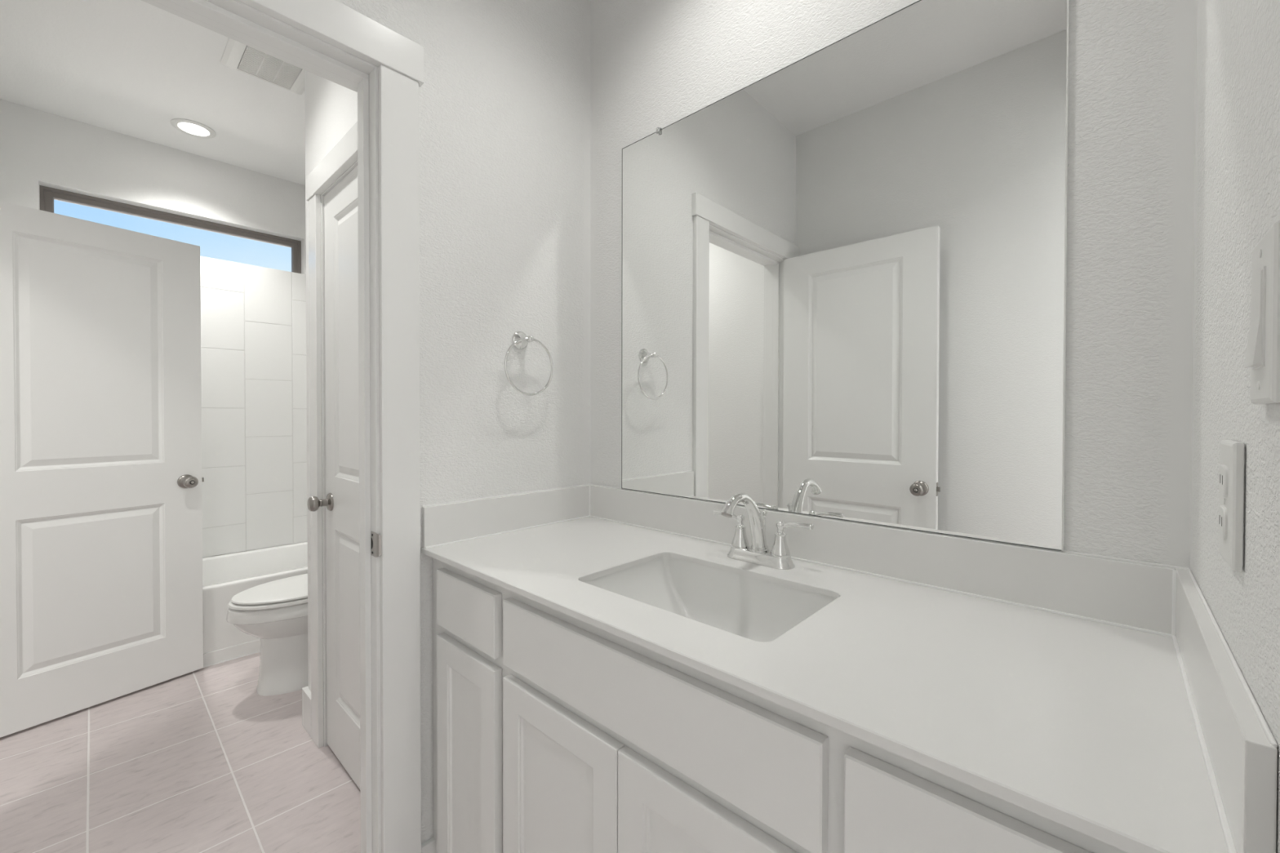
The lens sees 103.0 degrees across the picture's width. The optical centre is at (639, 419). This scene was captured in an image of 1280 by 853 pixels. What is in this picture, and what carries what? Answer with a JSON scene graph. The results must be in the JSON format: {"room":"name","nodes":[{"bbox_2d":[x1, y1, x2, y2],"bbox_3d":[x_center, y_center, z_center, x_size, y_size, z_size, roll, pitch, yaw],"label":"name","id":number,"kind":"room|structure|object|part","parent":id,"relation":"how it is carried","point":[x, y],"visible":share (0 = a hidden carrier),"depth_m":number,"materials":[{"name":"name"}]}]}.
{"room":"bathroom","nodes":[
{"label":"bathroom","id":0,"kind":"room"},
{"bbox_2d":[0,0,305,185],"bbox_3d":[-1.722,-1.565,2.130,2.700,0.038,1.524,1,1,43],"label":"ceiling","id":1,"kind":"structure","parent":0,"point":[131,68],"depth_m":2.34,"materials":[{"name":"white paint"}]},
{"bbox_2d":[170,118,216,137],"bbox_3d":[-2.379,-1.549,2.716,0.184,0.008,0.184,1,1,43],"label":"recessed light","id":2,"kind":"object","parent":1,"relation":"in","point":[193,128],"visible":1,"depth_m":2.71,"materials":[{"name":"white plastic"}]},
{"bbox_2d":[220,37,305,94],"bbox_3d":[-1.599,-1.539,2.207,0.303,0.016,0.303,1,1,43],"label":"ceiling vent","id":3,"kind":"object","parent":1,"relation":"in","point":[237,55],"visible":0.77,"depth_m":2.21,"materials":[{"name":"white plastic"}]},
{"bbox_2d":[237,44,302,88],"bbox_3d":[-1.599,-1.536,2.207,0.251,0.008,0.190,1,1,43],"label":"grille","id":4,"kind":"object","parent":3,"relation":"attached to","point":[251,61],"depth_m":2.22,"materials":[{"name":"white plastic"}]},
{"bbox_2d":[0,98,307,558],"bbox_3d":[-2.629,-0.195,3.064,0.122,2.800,1.639,1,1,43],"label":"wall","id":5,"kind":"structure","parent":0,"point":[254,383],"depth_m":3.11,"materials":[{"name":"white"}]},
{"bbox_2d":[39,185,301,273],"bbox_3d":[-2.696,-1.063,3.039,0.042,0.280,1.145,1,1,43],"label":"window","id":6,"kind":"structure","parent":5,"relation":"attached to","point":[47,194],"depth_m":2.95,"materials":[{"name":"brown metal"}]},
{"bbox_2d":[0,652,360,852],"bbox_3d":[-1.030,1.263,0.580,5.960,0.060,3.400,1,1,43],"label":"floor","id":7,"kind":"structure","parent":0,"point":[199,761],"depth_m":1.73,"materials":[{"name":"tile"}]},
{"bbox_2d":[202,542,307,667],"bbox_3d":[-2.364,1.017,2.751,0.710,0.383,1.520,1,1,43],"label":"bathtub","id":8,"kind":"object","parent":7,"relation":"on","point":[224,576],"visible":0.03,"depth_m":2.65,"materials":[{"name":"white ceramic"}]},
{"bbox_2d":[226,573,308,696],"bbox_3d":[-1.508,0.834,2.462,0.472,0.757,0.771,1,1,43],"label":"toilet","id":9,"kind":"object","parent":7,"relation":"on","point":[275,612],"visible":0.4,"depth_m":2.25,"materials":[{"name":"white porcelain"},{"name":"white plastic"}]},
{"bbox_3d":[-1.581,0.800,2.383,0.364,0.017,0.542,1,1,43],"label":"seat","id":10,"kind":"part","parent":9,"relation":"part of","materials":[{"name":"white plastic"}]},
{"bbox_3d":[-1.578,0.777,2.387,0.354,0.020,0.532,1,1,43],"label":"lid","id":11,"kind":"part","parent":9,"relation":"part of","materials":[{"name":"white plastic"}]},
{"bbox_2d":[432,558,1128,852],"bbox_3d":[0.139,0.783,1.021,1.341,0.894,0.546,1,1,43],"label":"vanity cabinet","id":12,"kind":"object","parent":7,"relation":"on","point":[555,731],"visible":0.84,"depth_m":0.78,"materials":[{"name":"white paint"}]},
{"bbox_3d":[-0.396,0.811,1.151,0.152,0.470,0.008,1,1,43],"label":"door panel","id":13,"kind":"part","parent":12,"relation":"part of","materials":[{"name":"white paint"}]},
{"bbox_3d":[-0.392,0.431,1.151,0.260,0.133,0.018,1,1,43],"label":"drawer","id":14,"kind":"part","parent":12,"relation":"part of","materials":[{"name":"white paint"}]},
{"bbox_3d":[-0.392,0.811,1.155,0.260,0.578,0.018,1,1,43],"label":"cabinet door","id":15,"kind":"part","parent":12,"relation":"part of","materials":[{"name":"white paint"}]},
{"bbox_3d":[-0.156,0.814,0.928,0.221,0.470,0.008,1,1,43],"label":"door panel","id":16,"kind":"part","parent":12,"relation":"part of","materials":[{"name":"white paint"}]},
{"bbox_3d":[-0.152,0.814,0.932,0.329,0.578,0.018,1,1,43],"label":"cabinet door","id":17,"kind":"part","parent":12,"relation":"part of","materials":[{"name":"white paint"}]},
{"bbox_3d":[-0.029,0.435,0.814,0.664,0.133,0.018,1,1,43],"label":"false drawer","id":18,"kind":"part","parent":12,"relation":"part of","materials":[{"name":"white paint"}]},
{"bbox_3d":[0.088,0.817,0.702,0.224,0.470,0.008,1,1,43],"label":"door panel","id":19,"kind":"part","parent":12,"relation":"part of","materials":[{"name":"white paint"}]},
{"bbox_3d":[0.091,0.817,0.705,0.332,0.578,0.018,1,1,43],"label":"cabinet door","id":20,"kind":"part","parent":12,"relation":"part of","materials":[{"name":"white paint"}]},
{"bbox_2d":[421,516,1228,852],"bbox_3d":[0.138,0.329,1.014,1.343,0.013,0.560,1,1,43],"label":"countertop","id":21,"kind":"structure","parent":12,"relation":"on","point":[1087,727],"depth_m":0.66,"materials":[{"name":"white stone"}]},
{"bbox_2d":[583,556,836,642],"bbox_3d":[0.123,0.412,0.989,0.490,0.154,0.344,1,1,43],"label":"sink","id":22,"kind":"object","parent":21,"relation":"in","point":[751,608],"visible":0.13,"depth_m":1.12,"materials":[{"name":"white porcelain"}]},
{"bbox_2d":[712,493,813,569],"bbox_3d":[0.256,0.239,1.150,0.201,0.164,0.199,0,1,-7],"label":"faucet","id":23,"kind":"object","parent":21,"relation":"on","point":[779,557],"visible":1,"depth_m":1.12,"materials":[{"name":"silver metal"}]},
{"bbox_3d":[0.207,0.227,1.211,0.073,0.019,0.018,1,1,43],"label":"lever","id":24,"kind":"part","parent":23,"relation":"part of","materials":[{"name":"silver metal"}]},
{"bbox_3d":[0.234,0.259,1.187,0.042,0.076,0.042,1,1,43],"label":"handle","id":25,"kind":"part","parent":23,"relation":"part of","materials":[{"name":"silver metal"}]},
{"bbox_3d":[0.227,0.229,1.105,0.037,0.144,0.166,1,1,43],"label":"spout","id":26,"kind":"part","parent":23,"relation":"part of","materials":[{"name":"silver metal"}]},
{"bbox_3d":[0.271,0.309,1.153,0.163,0.024,0.057,1,1,43],"label":"plate","id":27,"kind":"part","parent":23,"relation":"part of","materials":[{"name":"silver metal"}]},
{"bbox_3d":[0.285,0.252,1.167,0.013,0.090,0.013,1,1,43],"label":"lift rod","id":28,"kind":"part","parent":23,"relation":"part of","materials":[{"name":"silver metal"}]},
{"bbox_3d":[0.308,0.260,1.117,0.042,0.076,0.042,1,1,43],"label":"handle","id":29,"kind":"part","parent":23,"relation":"part of","materials":[{"name":"silver metal"}]},
{"bbox_3d":[0.335,0.229,1.092,0.073,0.019,0.018,1,1,43],"label":"lever","id":30,"kind":"part","parent":23,"relation":"part of","materials":[{"name":"silver metal"}]},
{"bbox_3d":[0.327,0.439,0.483,0.260,0.133,0.018,1,1,43],"label":"drawer","id":31,"kind":"part","parent":12,"relation":"part of","materials":[{"name":"white paint"}]},
{"bbox_2d":[304,70,357,691],"bbox_3d":[-0.769,-0.180,1.901,0.970,2.800,0.581,1,1,43],"label":"wall","id":32,"kind":"structure","parent":0,"point":[331,107],"depth_m":1.91,"materials":[{"name":"white paint"}]},
{"bbox_2d":[302,685,311,737],"bbox_3d":[-1.099,1.142,2.207,0.122,0.148,0.600,1,1,43],"label":"baseboard","id":33,"kind":"structure","parent":32,"relation":"attached to","point":[306,693],"depth_m":1.99,"materials":[{"name":"white wood"}]},
{"bbox_2d":[306,165,360,790],"bbox_3d":[-0.955,0.195,1.667,0.606,2.030,0.106,1,1,43],"label":"door","id":34,"kind":"structure","parent":32,"relation":"in","point":[341,502],"depth_m":1.76,"materials":[{"name":"white wood"}]},
{"bbox_3d":[-1.145,0.299,1.821,0.065,0.065,0.071,1,1,43],"label":"knob","id":35,"kind":"part","parent":34,"relation":"part of","materials":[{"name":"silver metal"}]},
{"bbox_3d":[-0.930,-0.256,1.689,0.398,0.923,0.035,1,1,43],"label":"panel","id":36,"kind":"part","parent":34,"relation":"part of","materials":[{"name":"white wood"}]},
{"bbox_3d":[-0.932,0.701,1.699,0.398,0.616,0.035,1,1,43],"label":"panel","id":37,"kind":"part","parent":34,"relation":"part of","materials":[{"name":"white wood"}]},
{"bbox_2d":[337,0,590,844],"bbox_3d":[-0.669,-0.173,1.212,0.115,2.800,1.593,1,1,43],"label":"wall","id":38,"kind":"structure","parent":0,"point":[504,92],"depth_m":1.42,"materials":[{"name":"white paint"}]},
{"bbox_2d":[142,0,423,852],"bbox_3d":[-1.162,0.158,1.309,1.008,2.135,1.057,1,1,43],"label":"door frame","id":39,"kind":"structure","parent":38,"relation":"attached to","point":[331,40],"depth_m":1.21,"materials":[{"name":"white wood"}]},
{"bbox_3d":[-1.216,0.196,1.911,0.088,2.047,0.018,1,1,43],"label":"casing leg","id":40,"kind":"part","parent":39,"relation":"part of","materials":[{"name":"white wood"}]},
{"bbox_3d":[-0.623,0.294,1.198,0.043,0.057,0.007,0,1,33],"label":"strike plate","id":41,"kind":"part","parent":39,"relation":"part of","materials":[{"name":"silver metal"}]},
{"bbox_3d":[-0.574,0.204,1.221,0.018,2.047,0.088,1,1,43],"label":"casing leg","id":42,"kind":"part","parent":39,"relation":"part of","materials":[{"name":"white wood"}]},
{"bbox_2d":[421,836,435,852],"bbox_3d":[-0.509,1.144,1.304,0.015,0.165,0.108,1,1,43],"label":"baseboard","id":43,"kind":"structure","parent":38,"relation":"attached to","point":[429,846],"depth_m":1.28,"materials":[{"name":"white wood"}]},
{"bbox_2d":[422,484,590,548],"bbox_3d":[-0.347,0.265,1.465,0.019,0.105,0.557,1,1,43],"label":"backsplash","id":44,"kind":"structure","parent":38,"relation":"attached to","point":[455,522],"depth_m":1.41,"materials":[{"name":"white stone"}]},
{"bbox_2d":[503,331,553,395],"bbox_3d":[-0.325,-0.161,1.453,0.061,0.187,0.164,1,1,43],"label":"towel ring","id":45,"kind":"object","parent":38,"relation":"attached to","point":[520,340],"visible":1,"depth_m":1.45,"materials":[{"name":"silver metal"}]},
{"bbox_2d":[590,0,1197,568],"bbox_3d":[0.368,-0.172,1.256,1.345,2.800,0.115,1,1,43],"label":"wall","id":46,"kind":"structure","parent":0,"point":[655,64],"depth_m":0.83,"materials":[{"name":"white paint"}]},
{"bbox_2d":[621,0,1069,551],"bbox_3d":[0.327,-0.307,1.205,1.048,1.049,0.015,1,1,43],"label":"wall mirror","id":47,"kind":"object","parent":46,"relation":"attached to","point":[844,270],"visible":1,"depth_m":1.06,"materials":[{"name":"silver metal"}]},
{"bbox_2d":[589,484,1186,637],"bbox_3d":[0.322,0.269,1.211,1.343,0.105,0.019,1,1,43],"label":"backsplash","id":48,"kind":"structure","parent":46,"relation":"attached to","point":[1131,594],"depth_m":0.96,"materials":[{"name":"white stone"}]},
{"bbox_2d":[1190,0,1279,852],"bbox_3d":[0.400,-0.161,0.218,0.115,2.800,1.593,1,1,43],"label":"wall","id":49,"kind":"structure","parent":0,"point":[1237,147],"depth_m":0.49,"materials":[{"name":"white paint"}]},
{"bbox_2d":[1171,568,1277,852],"bbox_3d":[0.624,0.276,0.563,0.019,0.105,0.557,1,1,43],"label":"backsplash","id":50,"kind":"structure","parent":49,"relation":"attached to","point":[1238,747],"depth_m":0.43,"materials":[{"name":"white stone"}]},
{"bbox_2d":[1217,440,1245,572],"bbox_3d":[0.553,0.077,0.478,0.011,0.114,0.073,1,1,43],"label":"power outlet","id":51,"kind":"object","parent":49,"relation":"attached to","point":[1232,468],"visible":1,"depth_m":0.45,"materials":[{"name":"white plastic"}]},
{"bbox_2d":[1217,505,1227,539],"bbox_3d":[0.551,0.097,0.480,0.003,0.029,0.034,1,1,43],"label":"receptacle","id":52,"kind":"object","parent":51,"relation":"attached to","point":[1223,509],"depth_m":0.47,"materials":[{"name":"grey plastic"}]},
{"bbox_2d":[1218,464,1228,497],"bbox_3d":[0.551,0.058,0.480,0.003,0.029,0.034,1,1,43],"label":"receptacle","id":53,"kind":"object","parent":51,"relation":"attached to","point":[1224,468],"depth_m":0.47,"materials":[{"name":"grey plastic"}]},
{"bbox_2d":[1244,220,1279,404],"bbox_3d":[0.452,-0.073,0.370,0.013,0.122,0.073,1,1,43],"label":"light switch","id":54,"kind":"object","parent":49,"relation":"attached to","point":[1263,348],"visible":1,"depth_m":0.36,"materials":[{"name":"white plastic"}]},
{"bbox_3d":[-1.705,-0.172,1.008,4.275,2.800,0.115,1,1,43],"label":"wall","id":55,"kind":"structure","parent":0,"visible":0},
{"bbox_2d":[0,200,204,737],"bbox_3d":[-2.303,0.188,2.152,0.189,2.030,0.732,0,1,30],"label":"door","id":56,"kind":"structure","parent":55,"relation":"in","point":[101,479],"depth_m":2.14,"materials":[{"name":"white painted wood"},{"name":"satin nickel"}]},
{"bbox_3d":[-2.303,-0.262,2.147,0.035,0.923,0.437,0,1,30],"label":"panel","id":57,"kind":"part","parent":56,"relation":"part of","materials":[{"name":"white wood"}]},
{"bbox_3d":[-2.304,0.694,2.157,0.035,0.616,0.437,0,1,30],"label":"panel","id":58,"kind":"part","parent":56,"relation":"part of","materials":[{"name":"white wood"}]},
{"bbox_3d":[-2.108,0.292,2.381,0.071,0.065,0.065,0,1,30],"label":"knob","id":59,"kind":"part","parent":56,"relation":"part of","materials":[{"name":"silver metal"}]}
]}

